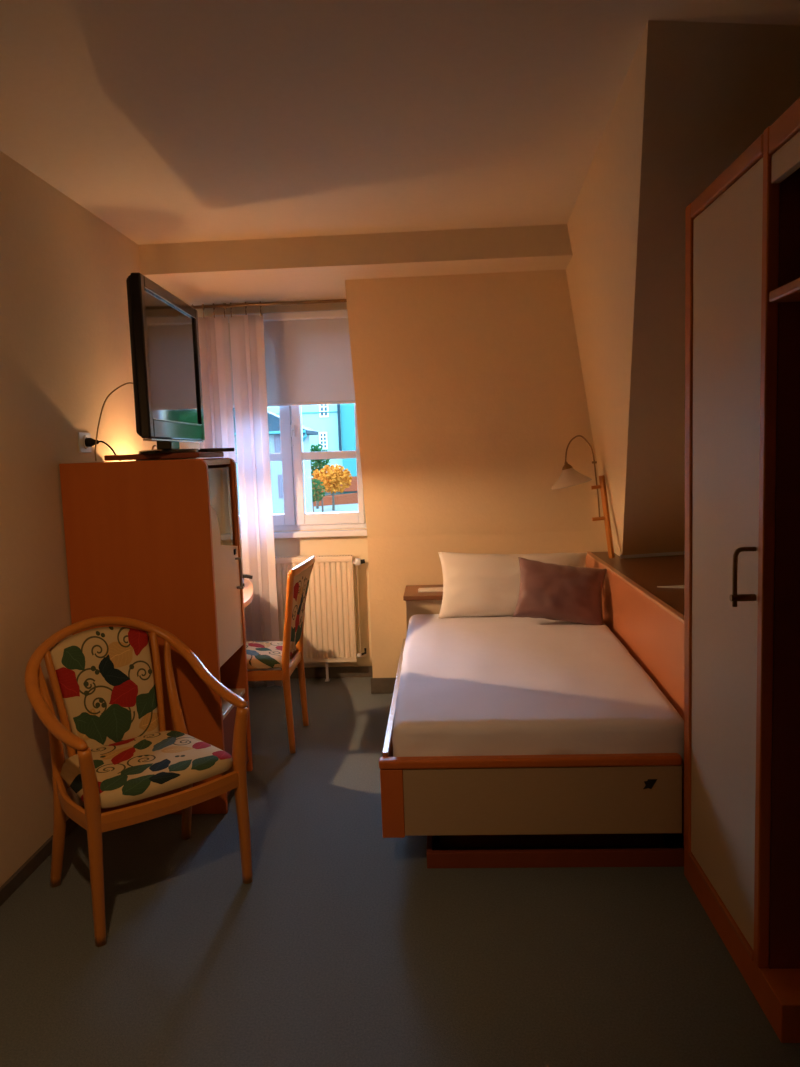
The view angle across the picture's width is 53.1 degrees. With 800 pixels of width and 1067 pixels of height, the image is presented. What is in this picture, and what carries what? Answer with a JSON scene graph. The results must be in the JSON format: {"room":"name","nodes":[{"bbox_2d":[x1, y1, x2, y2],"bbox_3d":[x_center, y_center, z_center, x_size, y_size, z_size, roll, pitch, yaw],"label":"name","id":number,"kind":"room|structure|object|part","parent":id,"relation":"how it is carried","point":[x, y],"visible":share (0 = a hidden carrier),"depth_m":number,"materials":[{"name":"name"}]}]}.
{"room":"hotel room","nodes":[
{"label":"hotel room","id":0,"kind":"room"},
{"bbox_2d":[0,151,199,886],"bbox_3d":[-1.478,0.034,1.913,0.150,2.540,7.150,-2,6,3],"label":"wall","id":1,"kind":"structure","parent":0,"point":[65,346],"depth_m":3.01,"materials":[{"name":"beige paint"}]},
{"bbox_2d":[0,804,83,905],"bbox_3d":[-1.360,1.281,1.912,0.014,0.052,6.600,-2,6,3],"label":"baseboard","id":2,"kind":"structure","parent":1,"relation":"attached to","point":[12,884],"depth_m":2.83,"materials":[{"name":"carpet"}]},
{"bbox_2d":[78,432,91,452],"bbox_3d":[-1.332,-0.385,3.386,0.014,0.086,0.110,-2,6,3],"label":"wall socket","id":3,"kind":"object","parent":1,"relation":"attached to","point":[81,435],"visible":0.84,"depth_m":3.36,"materials":[{"name":"plastic"}]},
{"bbox_2d":[85,438,121,460],"bbox_3d":[-1.240,-0.353,3.360,0.184,0.102,0.041,0,6,18],"label":"plug","id":4,"kind":"object","parent":3,"relation":"in","point":[89,442],"visible":0.74,"depth_m":3.37,"materials":[{"name":"black plastic"}]},
{"bbox_2d":[196,302,371,667],"bbox_3d":[-0.640,-0.341,5.255,1.200,2.540,0.350,-2,6,3],"label":"wall","id":5,"kind":"structure","parent":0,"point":[357,546],"depth_m":5.12,"materials":[{"name":"paint"}]},
{"bbox_2d":[212,309,355,407],"bbox_3d":[-0.695,-1.078,4.954,0.905,0.568,0.060,-2,6,3],"label":"roller blind","id":6,"kind":"object","parent":5,"relation":"attached to","point":[308,359],"visible":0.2,"depth_m":4.94,"materials":[{"name":"white fabric"}]},
{"bbox_2d":[235,403,366,539],"bbox_3d":[-0.695,-0.687,5.219,0.995,1.390,0.495,-2,6,3],"label":"window","id":7,"kind":"structure","parent":5,"relation":"attached to","point":[292,456],"depth_m":5.06,"materials":[{"name":"white paint"}]},
{"bbox_3d":[-0.673,-0.614,5.011,0.025,0.135,0.055,-2,6,3],"label":"handle","id":8,"kind":"part","parent":7,"relation":"part of","materials":[{"name":"white paint"}]},
{"bbox_3d":[-0.681,0.006,5.090,0.995,0.037,0.095,-2,6,3],"label":"sill","id":9,"kind":"part","parent":7,"relation":"part of","materials":[{"name":"white paint"}]},
{"bbox_3d":[-0.686,-0.695,5.099,0.945,1.350,0.090,-2,6,3],"label":"frame","id":10,"kind":"part","parent":7,"relation":"part of","materials":[{"name":"white paint"}]},
{"bbox_2d":[281,666,372,678],"bbox_3d":[-0.675,0.908,5.205,1.035,0.070,0.014,-2,6,3],"label":"baseboard","id":11,"kind":"structure","parent":5,"relation":"attached to","point":[355,671],"depth_m":5.18,"materials":[{"name":"carpet"}]},
{"bbox_2d":[0,677,799,1066],"bbox_3d":[0.199,1.309,1.965,3.420,0.120,7.150,-2,6,3],"label":"floor","id":12,"kind":"structure","parent":0,"point":[342,947],"depth_m":2.35,"materials":[{"name":"grey carpet"}]},
{"bbox_2d":[25,616,252,946],"bbox_3d":[-0.904,0.764,2.739,0.607,0.889,0.625,-7,8,-40],"label":"armchair","id":13,"kind":"object","parent":12,"relation":"on","point":[107,681],"visible":1,"depth_m":2.72,"materials":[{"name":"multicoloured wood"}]},
{"bbox_3d":[-1.175,0.833,2.714,0.144,0.775,0.056,3,8,41],"label":"leg","id":14,"kind":"part","parent":13,"relation":"part of","materials":[{"name":"orange wood"}]},
{"bbox_3d":[-1.033,0.857,2.532,0.045,0.072,0.360,-7,8,-40],"label":"rail","id":15,"kind":"part","parent":13,"relation":"part of","materials":[{"name":"orange wood"}]},
{"bbox_3d":[-0.911,0.934,2.382,0.056,0.615,0.055,-7,8,-40],"label":"leg","id":16,"kind":"part","parent":13,"relation":"part of","materials":[{"name":"orange wood"}]},
{"bbox_3d":[-1.044,0.555,2.873,0.364,0.416,0.170,-7,8,-40],"label":"backrest","id":17,"kind":"part","parent":13,"relation":"part of","materials":[{"name":"fabric"}]},
{"bbox_3d":[-0.860,0.770,2.688,0.494,0.066,0.468,-7,8,-40],"label":"seat","id":18,"kind":"part","parent":13,"relation":"part of","materials":[{"name":"fabric"}]},
{"bbox_3d":[-0.714,0.845,2.528,0.484,0.060,0.050,-7,8,-40],"label":"rail","id":19,"kind":"part","parent":13,"relation":"part of","materials":[{"name":"orange wood"}]},
{"bbox_3d":[-0.830,0.790,3.009,0.056,0.775,0.144,-6,7,-32],"label":"leg","id":20,"kind":"part","parent":13,"relation":"part of","materials":[{"name":"orange wood"}]},
{"bbox_3d":[-0.665,0.812,2.846,0.036,0.072,0.361,-8,8,-43],"label":"rail","id":21,"kind":"part","parent":13,"relation":"part of","materials":[{"name":"orange wood"}]},
{"bbox_3d":[-0.530,0.887,2.708,0.056,0.615,0.055,-7,8,-40],"label":"leg","id":22,"kind":"part","parent":13,"relation":"part of","materials":[{"name":"orange wood"}]},
{"bbox_2d":[59,458,252,813],"bbox_3d":[-1.001,0.411,3.434,0.612,1.445,0.460,-2,6,3],"label":"cabinet","id":23,"kind":"object","parent":12,"relation":"on","point":[155,542],"visible":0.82,"depth_m":3.18,"materials":[{"name":"brown wood"}]},
{"bbox_2d":[104,452,223,460],"bbox_3d":[-0.970,-0.320,3.330,0.380,0.026,0.370,-2,6,3],"label":"board","id":24,"kind":"object","parent":23,"relation":"on","point":[190,455],"visible":0.96,"depth_m":3.15,"materials":[{"name":"brown wood"}]},
{"bbox_2d":[126,272,204,453],"bbox_3d":[-0.960,-0.653,3.281,0.230,0.645,0.780,-2,6,1],"label":"television","id":25,"kind":"object","parent":24,"relation":"on","point":[164,333],"visible":0.94,"depth_m":3.14,"materials":[{"name":"black plastic"}]},
{"bbox_2d":[94,382,132,460],"bbox_3d":[-1.103,-0.428,3.086,0.313,0.289,0.026,2,7,36],"label":"cable","id":26,"kind":"object","parent":25,"relation":"attached to","point":[114,390],"visible":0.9,"depth_m":3.11,"materials":[{"name":"plastic"}]},
{"bbox_3d":[-0.928,-0.931,3.251,0.012,0.002,0.694,-2,6,1],"label":"screen trim","id":27,"kind":"part","parent":25,"relation":"part of","materials":[{"name":"silver metal"}]},
{"bbox_2d":[143,438,203,442],"bbox_3d":[-0.924,-0.383,3.308,0.034,0.008,0.740,-2,6,1],"label":"speaker grille","id":28,"kind":"object","parent":25,"relation":"attached to","point":[164,440],"depth_m":3.27,"materials":[{"name":"silver metal"}]},
{"bbox_3d":[-0.912,-0.459,3.300,0.012,0.002,0.694,-2,6,1],"label":"screen trim","id":29,"kind":"part","parent":25,"relation":"part of","materials":[{"name":"silver metal"}]},
{"bbox_2d":[200,448,233,451],"bbox_3d":[-0.793,-0.362,3.473,0.044,0.016,0.170,2,7,31],"label":"remote control","id":30,"kind":"object","parent":24,"relation":"on","point":[203,449],"visible":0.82,"depth_m":3.44,"materials":[{"name":"black plastic"}]},
{"bbox_3d":[-1.003,0.389,3.650,0.588,1.445,0.026,-2,6,3],"label":"panel","id":31,"kind":"part","parent":23,"relation":"part of","materials":[{"name":"brown wood"}]},
{"bbox_3d":[-0.753,-0.094,3.368,0.004,0.365,0.399,-2,6,3],"label":"door pane","id":32,"kind":"part","parent":23,"relation":"part of","materials":[{"name":"clear glass"}]},
{"bbox_3d":[-0.742,0.197,3.398,0.018,0.660,0.404,-2,6,3],"label":"door","id":33,"kind":"part","parent":23,"relation":"part of","materials":[{"name":"beige laminate"}]},
{"bbox_2d":[222,688,244,719],"bbox_3d":[-0.999,0.747,3.468,0.564,0.020,0.409,-2,6,3],"label":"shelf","id":34,"kind":"object","parent":23,"relation":"attached to","point":[227,708],"depth_m":3.44,"materials":[{"name":"laminate"}]},
{"bbox_3d":[-0.723,0.902,3.471,0.016,0.302,0.404,-2,6,3],"label":"door","id":35,"kind":"part","parent":23,"relation":"part of","materials":[{"name":"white wood"}]},
{"bbox_3d":[-0.712,0.176,3.544,0.028,0.143,0.010,-2,6,3],"label":"handle","id":36,"kind":"part","parent":23,"relation":"part of","materials":[{"name":"metal"}]},
{"bbox_2d":[243,579,252,607],"bbox_3d":[-0.990,0.677,4.282,0.524,0.740,1.130,-2,6,3],"label":"desk","id":37,"kind":"object","parent":12,"relation":"on","point":[248,589],"visible":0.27,"depth_m":4.18,"materials":[{"name":"brown wood"}]},
{"bbox_2d":[242,574,252,586],"bbox_3d":[-0.903,0.259,4.401,0.185,0.062,0.120,-3,6,-11],"label":"telephone","id":38,"kind":"object","parent":37,"relation":"on","point":[243,575],"visible":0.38,"depth_m":4.40,"materials":[{"name":"black plastic"}]},
{"bbox_2d":[246,556,314,753],"bbox_3d":[-0.699,0.598,4.068,0.538,0.924,0.453,-2,6,3],"label":"desk chair","id":39,"kind":"object","parent":12,"relation":"on","point":[260,654],"visible":0.79,"depth_m":3.90,"materials":[{"name":"orange wood"}]},
{"bbox_3d":[-0.747,0.692,3.881,0.370,0.052,0.020,-2,6,2],"label":"rail","id":40,"kind":"part","parent":39,"relation":"part of","materials":[{"name":"orange wood"}]},
{"bbox_3d":[-0.762,0.615,4.073,0.412,0.064,0.448,-2,6,3],"label":"seat","id":41,"kind":"part","parent":39,"relation":"part of","materials":[{"name":"fabric"}]},
{"bbox_3d":[-0.530,0.631,3.863,0.087,0.887,0.034,-1,6,14],"label":"leg","id":42,"kind":"part","parent":39,"relation":"part of","materials":[{"name":"orange wood"}]},
{"bbox_3d":[-0.542,0.666,4.068,0.020,0.052,0.390,-2,6,3],"label":"rail","id":43,"kind":"part","parent":39,"relation":"part of","materials":[{"name":"orange wood"}]},
{"bbox_3d":[-0.509,0.374,4.035,0.099,0.410,0.376,-2,6,3],"label":"backrest","id":44,"kind":"part","parent":39,"relation":"part of","materials":[{"name":"fabric"}]},
{"bbox_3d":[-0.476,0.159,4.010,0.054,0.056,0.429,-1,6,8],"label":"rail","id":45,"kind":"part","parent":39,"relation":"part of","materials":[{"name":"orange wood"}]},
{"bbox_3d":[-0.493,0.580,4.259,0.123,0.906,0.034,-3,6,-7],"label":"leg","id":46,"kind":"part","parent":39,"relation":"part of","materials":[{"name":"orange wood"}]},
{"bbox_2d":[241,555,365,681],"bbox_3d":[-0.653,0.547,5.110,0.898,0.806,0.102,-2,6,3],"label":"radiator","id":47,"kind":"object","parent":12,"relation":"on","point":[330,634],"visible":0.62,"depth_m":5.05,"materials":[{"name":"metal"}]},
{"bbox_2d":[241,555,352,559],"bbox_3d":[-0.706,0.154,5.061,0.820,0.011,0.062,-2,6,3],"label":"grille","id":48,"kind":"object","parent":47,"relation":"attached to","point":[321,557],"depth_m":5.02,"materials":[{"name":"metal"}]},
{"bbox_2d":[379,639,683,867],"bbox_3d":[0.491,0.862,3.540,1.034,0.424,1.709,-2,6,3],"label":"frame","id":49,"kind":"object","parent":12,"relation":"on","point":[631,798],"visible":0.73,"depth_m":2.70,"materials":[{"name":"brown wood"}]},
{"bbox_3d":[-0.006,0.800,3.580,0.018,0.254,1.664,-2,6,3],"label":"rail","id":50,"kind":"part","parent":49,"relation":"part of","materials":[{"name":"brown wood"}]},
{"bbox_3d":[-0.025,0.918,2.731,0.076,0.241,0.028,-2,6,3],"label":"corner post","id":51,"kind":"part","parent":49,"relation":"part of","materials":[{"name":"brown wood"}]},
{"bbox_3d":[0.433,0.767,2.695,1.011,0.034,0.044,-2,6,3],"label":"foot rail","id":52,"kind":"part","parent":49,"relation":"part of","materials":[{"name":"brown wood"}]},
{"bbox_2d":[392,614,683,775],"bbox_3d":[0.514,0.639,3.539,1.014,0.272,1.664,-2,6,3],"label":"mattress","id":53,"kind":"object","parent":49,"relation":"on","point":[480,685],"visible":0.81,"depth_m":2.98,"materials":[{"name":"white fabric"}]},
{"bbox_2d":[438,552,586,617],"bbox_3d":[0.603,0.272,4.252,0.804,0.353,0.216,-1,6,4],"label":"pillow","id":54,"kind":"object","parent":53,"relation":"on","point":[474,584],"visible":0.57,"depth_m":4.21,"materials":[{"name":"white fabric"}]},
{"bbox_2d":[513,557,606,624],"bbox_3d":[0.807,0.297,4.018,0.485,0.346,0.207,-1,6,8],"label":"cushion","id":55,"kind":"object","parent":53,"relation":"on","point":[551,591],"visible":1,"depth_m":3.96,"materials":[{"name":"brown fabric"}]},
{"bbox_3d":[0.478,0.900,2.705,0.930,0.235,0.024,-2,6,3],"label":"footboard","id":56,"kind":"part","parent":49,"relation":"part of","materials":[{"name":"beige wood"}]},
{"bbox_2d":[586,552,684,835],"bbox_3d":[1.425,0.610,3.691,0.771,0.832,1.962,-2,6,3],"label":"ledge","id":57,"kind":"object","parent":12,"relation":"on","point":[646,618],"visible":0.28,"depth_m":3.42,"materials":[{"name":"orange wood"}]},
{"bbox_2d":[551,435,614,558],"bbox_3d":[0.963,-0.195,4.313,0.313,0.668,0.222,-5,6,-23],"label":"reading lamp","id":58,"kind":"object","parent":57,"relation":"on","point":[569,477],"visible":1,"depth_m":4.27,"materials":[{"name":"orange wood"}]},
{"bbox_3d":[0.916,-0.300,4.283,0.218,0.126,0.224,-2,6,3],"label":"lamp shade","id":59,"kind":"part","parent":58,"relation":"part of","materials":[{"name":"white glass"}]},
{"bbox_3d":[0.977,-0.298,4.280,0.187,0.456,0.008,-2,6,3],"label":"arm","id":60,"kind":"part","parent":58,"relation":"part of","materials":[{"name":"brown metal"}]},
{"bbox_2d":[657,585,683,587],"bbox_3d":[1.238,0.230,3.392,0.270,0.004,0.150,-2,6,3],"label":"booklet","id":61,"kind":"object","parent":57,"relation":"on","point":[674,586],"visible":0.18,"depth_m":3.42,"materials":[{"name":"paper"}]},
{"bbox_2d":[684,126,799,1042],"bbox_3d":[1.170,0.104,2.184,0.655,2.165,0.770,-2,6,3],"label":"wardrobe","id":62,"kind":"object","parent":12,"relation":"on","point":[742,575],"visible":0.96,"depth_m":2.06,"materials":[{"name":"brown wood"}]},
{"bbox_3d":[0.876,-0.944,2.141,0.032,0.047,0.539,-2,6,3],"label":"rail","id":63,"kind":"part","parent":62,"relation":"part of","materials":[{"name":"brown wood"}]},
{"bbox_3d":[0.915,0.075,2.247,0.022,1.997,0.536,-2,6,3],"label":"door","id":64,"kind":"part","parent":62,"relation":"part of","materials":[{"name":"beige laminate"}]},
{"bbox_3d":[0.866,0.162,2.019,0.061,0.018,0.018,-2,6,3],"label":"handle post","id":65,"kind":"part","parent":62,"relation":"part of","materials":[{"name":"brown metal"}]},
{"bbox_3d":[0.866,0.108,2.013,0.057,0.152,0.011,-2,6,3],"label":"handle","id":66,"kind":"part","parent":62,"relation":"part of","materials":[{"name":"brown metal"}]},
{"bbox_3d":[1.198,0.081,1.938,0.572,2.062,0.018,-2,6,3],"label":"panel","id":67,"kind":"part","parent":62,"relation":"part of","materials":[{"name":"brown wood"}]},
{"bbox_2d":[769,97,799,302],"bbox_3d":[1.164,0.173,1.512,0.602,2.165,0.850,-2,6,3],"label":"niche","id":68,"kind":"object","parent":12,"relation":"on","point":[784,133],"visible":1,"depth_m":1.77,"materials":[{"name":"brown wood"}]},
{"bbox_3d":[0.844,-0.862,1.432,0.032,0.062,0.826,-2,6,3],"label":"rail","id":69,"kind":"part","parent":68,"relation":"part of","materials":[{"name":"brown wood"}]},
{"bbox_2d":[769,278,799,302],"bbox_3d":[1.132,-0.519,1.453,0.577,0.027,0.825,-2,6,3],"label":"shelf","id":70,"kind":"object","parent":68,"relation":"attached to","point":[789,292],"depth_m":1.80,"materials":[{"name":"brown wood"}]},
{"bbox_2d":[0,0,799,244],"bbox_3d":[0.109,-1.335,1.692,3.420,0.120,7.150,-2,6,3],"label":"ceiling","id":71,"kind":"structure","parent":0,"point":[166,121],"depth_m":2.51,"materials":[{"name":"paint"}]},
{"bbox_2d":[345,269,607,677],"bbox_3d":[0.811,-0.278,4.889,2.108,2.392,0.950,-2,6,3],"label":"wall","id":72,"kind":"structure","parent":0,"point":[470,395],"depth_m":4.54,"materials":[{"name":"beige paint"}]},
{"bbox_2d":[191,299,346,309],"bbox_3d":[-0.785,-1.347,4.708,1.025,0.034,0.019,-2,6,3],"label":"curtain rod","id":73,"kind":"object","parent":72,"relation":"attached to","point":[332,300],"visible":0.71,"depth_m":4.70,"materials":[{"name":"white metal"}]},
{"bbox_2d":[192,303,248,685],"bbox_3d":[-1.092,-0.204,4.844,0.225,2.323,0.057,-2,6,3],"label":"curtain","id":74,"kind":"object","parent":73,"relation":"hanging from","point":[214,347],"visible":0.3,"depth_m":4.77,"materials":[{"name":"white fabric"}]},
{"bbox_2d":[229,301,281,686],"bbox_3d":[-0.872,-0.210,4.833,0.213,2.323,0.061,-2,6,3],"label":"curtain","id":75,"kind":"object","parent":73,"relation":"hanging from","point":[246,331],"visible":0.83,"depth_m":4.82,"materials":[{"name":"white fabric"}]},
{"bbox_2d":[139,224,572,305],"bbox_3d":[0.247,-1.491,4.460,3.120,0.150,0.905,-2,6,3],"label":"beam","id":76,"kind":"structure","parent":72,"relation":"attached to","point":[313,267],"depth_m":4.07,"materials":[{"name":"paint"}]},
{"bbox_2d":[371,678,395,693],"bbox_3d":[-0.056,0.915,4.813,0.239,0.095,0.014,-2,6,3],"label":"baseboard","id":77,"kind":"structure","parent":72,"relation":"attached to","point":[378,685],"depth_m":4.81,"materials":[{"name":"carpet"}]},
{"bbox_2d":[403,584,442,630],"bbox_3d":[0.557,0.607,4.556,1.045,0.598,0.358,-2,6,3],"label":"shelf","id":78,"kind":"object","parent":72,"relation":"attached to","point":[417,602],"visible":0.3,"depth_m":4.40,"materials":[{"name":"beige laminate"}]},
{"bbox_2d":[418,587,442,591],"bbox_3d":[0.187,0.318,4.524,0.170,0.008,0.100,-2,6,1],"label":"folded card","id":79,"kind":"object","parent":78,"relation":"on","point":[433,589],"visible":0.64,"depth_m":4.50,"materials":[{"name":"paper"}]},
{"bbox_2d":[620,551,684,558],"bbox_3d":[1.504,0.108,4.390,0.639,0.020,0.024,-3,6,-11],"label":"trim","id":80,"kind":"structure","parent":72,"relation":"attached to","point":[679,552],"depth_m":4.35,"materials":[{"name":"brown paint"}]},
{"bbox_2d":[566,20,799,555],"bbox_3d":[1.257,-0.632,3.413,1.045,1.710,2.565,-2,6,3],"label":"wall","id":81,"kind":"structure","parent":0,"point":[693,97],"depth_m":2.80,"materials":[{"name":"beige paint"}]},
{"label":"outside","id":82,"kind":"structure","parent":0,"visible":0},
{"bbox_2d":[314,503,357,512],"bbox_3d":[-24.343,-6.360,114.268,180.000,0.300,214.000,-2,6,3],"label":"ground","id":83,"kind":"structure","parent":82,"point":[343,507],"depth_m":64.27,"materials":[{"name":"white snow"}]},
{"bbox_2d":[233,408,317,514],"bbox_3d":[-10.310,-2.785,35.678,13.102,7.800,3.530,-2,6,3],"label":"house","id":84,"kind":"structure","parent":83,"relation":"on","point":[273,419],"depth_m":34.27,"materials":[{"name":"stone"}]},
{"bbox_2d":[267,403,357,495],"bbox_3d":[-6.860,-9.729,76.387,25.000,13.000,10.870,-2,6,3],"label":"apartment building","id":85,"kind":"structure","parent":83,"relation":"on","point":[334,424],"depth_m":71.68,"materials":[{"name":"paint"}]},
{"bbox_2d":[311,479,324,512],"bbox_3d":[-6.437,-2.711,58.424,2.078,2.731,2.100,-2,6,3],"label":"bush","id":86,"kind":"object","parent":83,"relation":"on","point":[317,493],"visible":0.53,"depth_m":58.08,"materials":[{"name":"green plant"}]},
{"bbox_3d":[-6.452,-3.146,58.379,2.078,1.856,2.100,-2,6,3],"label":"crown","id":87,"kind":"part","parent":86,"relation":"part of","materials":[{"name":"green plant"}]},
{"bbox_2d":[310,444,330,508],"bbox_3d":[-6.797,-4.646,64.846,2.485,5.269,2.493,-2,6,3],"label":"tree","id":88,"kind":"object","parent":83,"relation":"on","point":[318,464],"visible":0.46,"depth_m":64.36,"materials":[{"name":"green plant"}]},
{"bbox_3d":[-6.839,-5.877,64.719,2.485,2.792,2.493,-2,6,3],"label":"crown","id":89,"kind":"part","parent":88,"relation":"part of","materials":[{"name":"green plant"}]},
{"bbox_2d":[312,464,351,509],"bbox_3d":[-5.234,-3.624,62.290,3.200,3.664,3.206,-2,6,3],"label":"tree","id":90,"kind":"object","parent":83,"relation":"on","point":[330,476],"visible":0.92,"depth_m":61.65,"materials":[{"name":"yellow plant"}]},
{"bbox_3d":[-5.255,-4.255,62.225,3.200,2.396,3.206,-2,6,3],"label":"crown","id":91,"kind":"part","parent":90,"relation":"part of","materials":[{"name":"orange plant"}]},
{"bbox_2d":[311,476,357,505],"bbox_3d":[-4.894,-3.688,69.361,7.100,2.300,5.100,-2,6,3],"label":"wall","id":92,"kind":"structure","parent":83,"relation":"on","point":[349,498],"depth_m":69.65,"materials":[{"name":"red brick"}]}
]}

